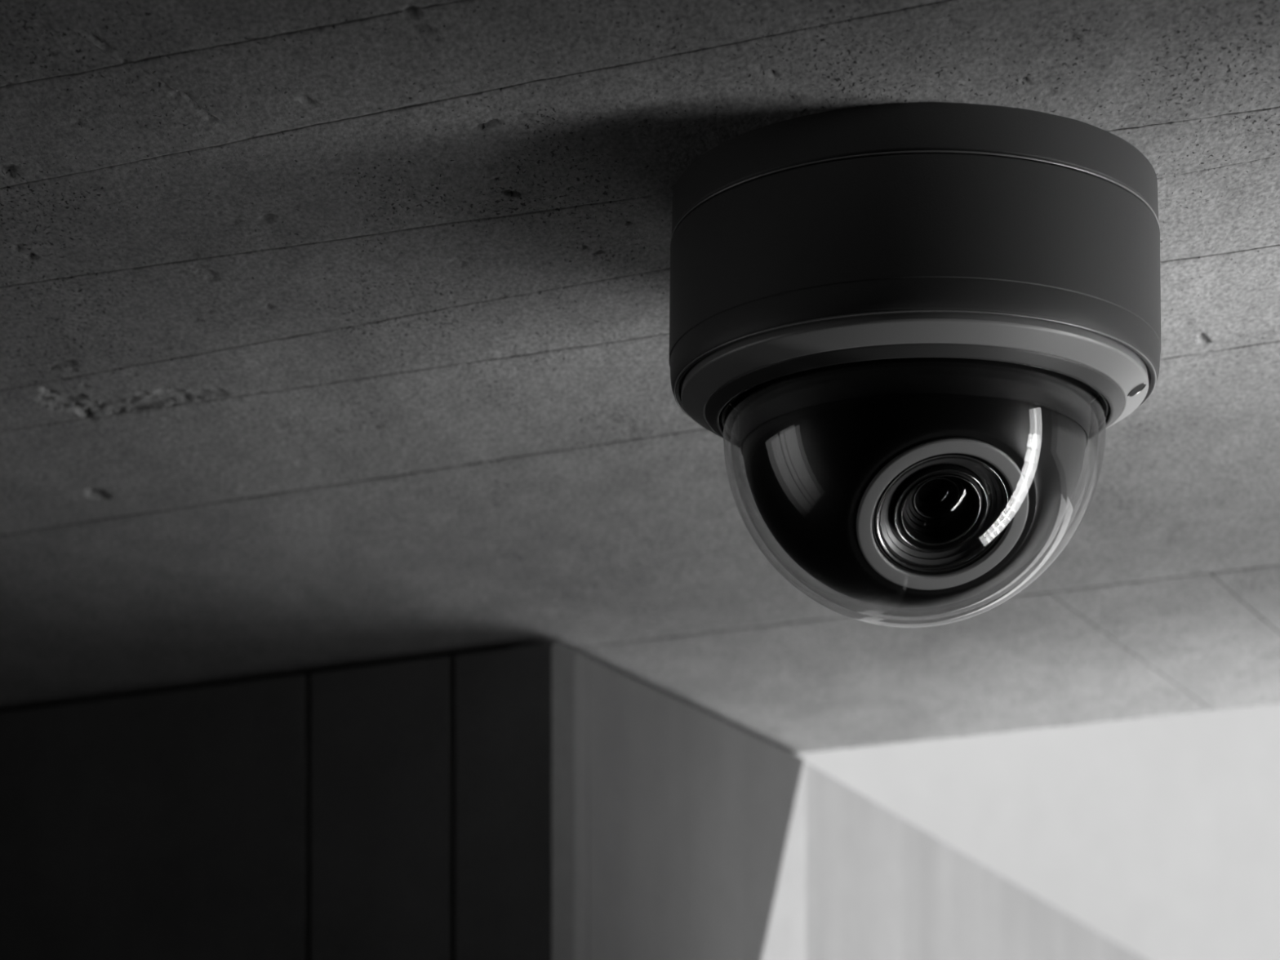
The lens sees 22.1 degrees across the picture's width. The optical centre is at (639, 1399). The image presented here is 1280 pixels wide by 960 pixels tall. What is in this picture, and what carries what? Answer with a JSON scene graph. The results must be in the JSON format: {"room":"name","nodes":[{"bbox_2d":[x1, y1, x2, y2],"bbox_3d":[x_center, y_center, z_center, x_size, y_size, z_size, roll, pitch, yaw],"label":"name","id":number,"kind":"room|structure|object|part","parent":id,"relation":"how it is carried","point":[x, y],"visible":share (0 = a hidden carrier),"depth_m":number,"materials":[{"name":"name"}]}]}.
{"room":"building corridor","nodes":[
{"label":"building corridor","id":0,"kind":"room"},
{"bbox_2d":[0,643,574,959],"bbox_3d":[-0.605,0.751,2.496,1.754,2.298,0.904,0,0,28],"label":"wall","id":1,"kind":"structure","parent":0,"point":[421,808],"depth_m":1.76,"materials":[{"name":"concrete"}]},
{"bbox_3d":[-0.331,0.756,1.850,0.357,2.288,0.024,0,0,28],"label":"concrete panel","id":2,"kind":"part","parent":1,"relation":"part of","materials":[{"name":"black concrete"}]},
{"bbox_3d":[-0.132,0.756,1.743,0.086,2.288,0.024,0,0,28],"label":"concrete panel","id":3,"kind":"part","parent":1,"relation":"part of","materials":[{"name":"black concrete"}]},
{"bbox_3d":[-0.065,0.756,1.707,0.058,2.288,0.024,0,0,28],"label":"concrete panel","id":4,"kind":"part","parent":1,"relation":"part of","materials":[{"name":"black concrete"}]},
{"bbox_2d":[0,0,1279,753],"bbox_3d":[0.600,-0.544,0.817,5.600,0.300,4.835,0,0,0],"label":"ceiling","id":5,"kind":"structure","parent":0,"point":[334,334],"depth_m":1.25,"materials":[{"name":"concrete"}]},
{"bbox_3d":[-1.060,-0.397,1.271,1.908,0.006,0.160,0,0,23],"label":"concrete panel","id":6,"kind":"part","parent":5,"relation":"part of","materials":[{"name":"grey concrete"}]},
{"bbox_3d":[-1.005,-0.397,1.386,1.905,0.006,0.154,0,0,25],"label":"concrete panel","id":7,"kind":"part","parent":5,"relation":"part of","materials":[{"name":"grey concrete"}]},
{"bbox_3d":[1.095,-0.397,0.424,2.729,0.006,0.084,0,0,22],"label":"concrete panel","id":8,"kind":"part","parent":5,"relation":"part of","materials":[{"name":"grey concrete"}]},
{"bbox_3d":[1.102,-0.397,0.432,2.500,0.006,1.187,0,0,0],"label":"concrete panel","id":9,"kind":"part","parent":5,"relation":"part of","materials":[{"name":"grey concrete"}]},
{"bbox_3d":[0.453,-0.397,1.287,4.248,0.006,2.408,0,0,0],"label":"concrete panel","id":10,"kind":"part","parent":5,"relation":"part of","materials":[{"name":"grey concrete"}]},
{"bbox_3d":[0.375,-0.397,1.130,4.625,0.006,0.221,0,0,25],"label":"concrete panel","id":11,"kind":"part","parent":5,"relation":"part of","materials":[{"name":"grey concrete"}]},
{"bbox_3d":[0.307,-0.397,0.984,4.625,0.006,0.249,0,0,25],"label":"concrete panel","id":12,"kind":"part","parent":5,"relation":"part of","materials":[{"name":"grey concrete"}]},
{"bbox_3d":[0.297,-0.397,0.962,4.625,0.006,0.314,0,0,25],"label":"concrete panel","id":13,"kind":"part","parent":5,"relation":"part of","materials":[{"name":"grey concrete"}]},
{"bbox_3d":[0.297,-0.397,0.848,4.329,0.006,2.018,0,0,0],"label":"concrete panel","id":14,"kind":"part","parent":5,"relation":"part of","materials":[{"name":"grey concrete"}]},
{"bbox_3d":[-0.598,-0.397,2.202,1.968,0.006,0.342,0,0,27],"label":"concrete panel","id":15,"kind":"part","parent":5,"relation":"part of","materials":[{"name":"grey concrete"}]},
{"bbox_2d":[669,102,1160,627],"bbox_3d":[0.090,-0.325,1.075,0.160,0.140,0.160,0,0,29],"label":"dome security camera","id":16,"kind":"object","parent":5,"relation":"attached to","point":[912,327],"visible":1,"depth_m":1.02,"materials":[{"name":"grey plastic"}]},
{"bbox_2d":[880,457,1002,564],"bbox_3d":[0.096,-0.285,1.048,0.041,0.006,0.041,0,-41,-12],"label":"lens","id":17,"kind":"object","parent":16,"relation":"attached to","point":[934,511],"depth_m":1.05,"materials":[{"name":"black glass"}]},
{"bbox_3d":[0.300,-0.397,1.720,0.080,0.006,0.306,0,0,25],"label":"concrete panel","id":18,"kind":"part","parent":5,"relation":"part of","materials":[{"name":"grey concrete"}]},
{"bbox_3d":[1.488,-0.397,1.110,2.602,0.006,0.300,0,0,27],"label":"concrete panel","id":19,"kind":"part","parent":5,"relation":"part of","materials":[{"name":"grey concrete"}]},
{"bbox_2d":[513,641,805,959],"bbox_3d":[0.013,0.751,1.850,0.034,2.298,0.344,0,0,25],"label":"wall","id":20,"kind":"structure","parent":0,"point":[690,824],"depth_m":1.83,"materials":[{"name":"paint"}]},
{"bbox_3d":[-0.046,0.755,1.710,0.024,2.290,0.039,0,0,25],"label":"concrete panel","id":21,"kind":"part","parent":20,"relation":"part of","materials":[{"name":"grey concrete"}]},
{"bbox_2d":[805,762,1145,959],"bbox_3d":[0.259,0.754,2.768,0.250,2.291,1.550,0,0,21],"label":"wall","id":22,"kind":"structure","parent":0,"point":[879,886],"depth_m":2.21,"materials":[{"name":"paint"}]},
{"bbox_2d":[794,703,1279,959],"bbox_3d":[1.040,-0.200,4.280,5.000,4.200,0.200,0,0,-37],"label":"wall","id":23,"kind":"structure","parent":0,"point":[1159,835],"depth_m":3.80,"materials":[{"name":"white paint"}]}
]}

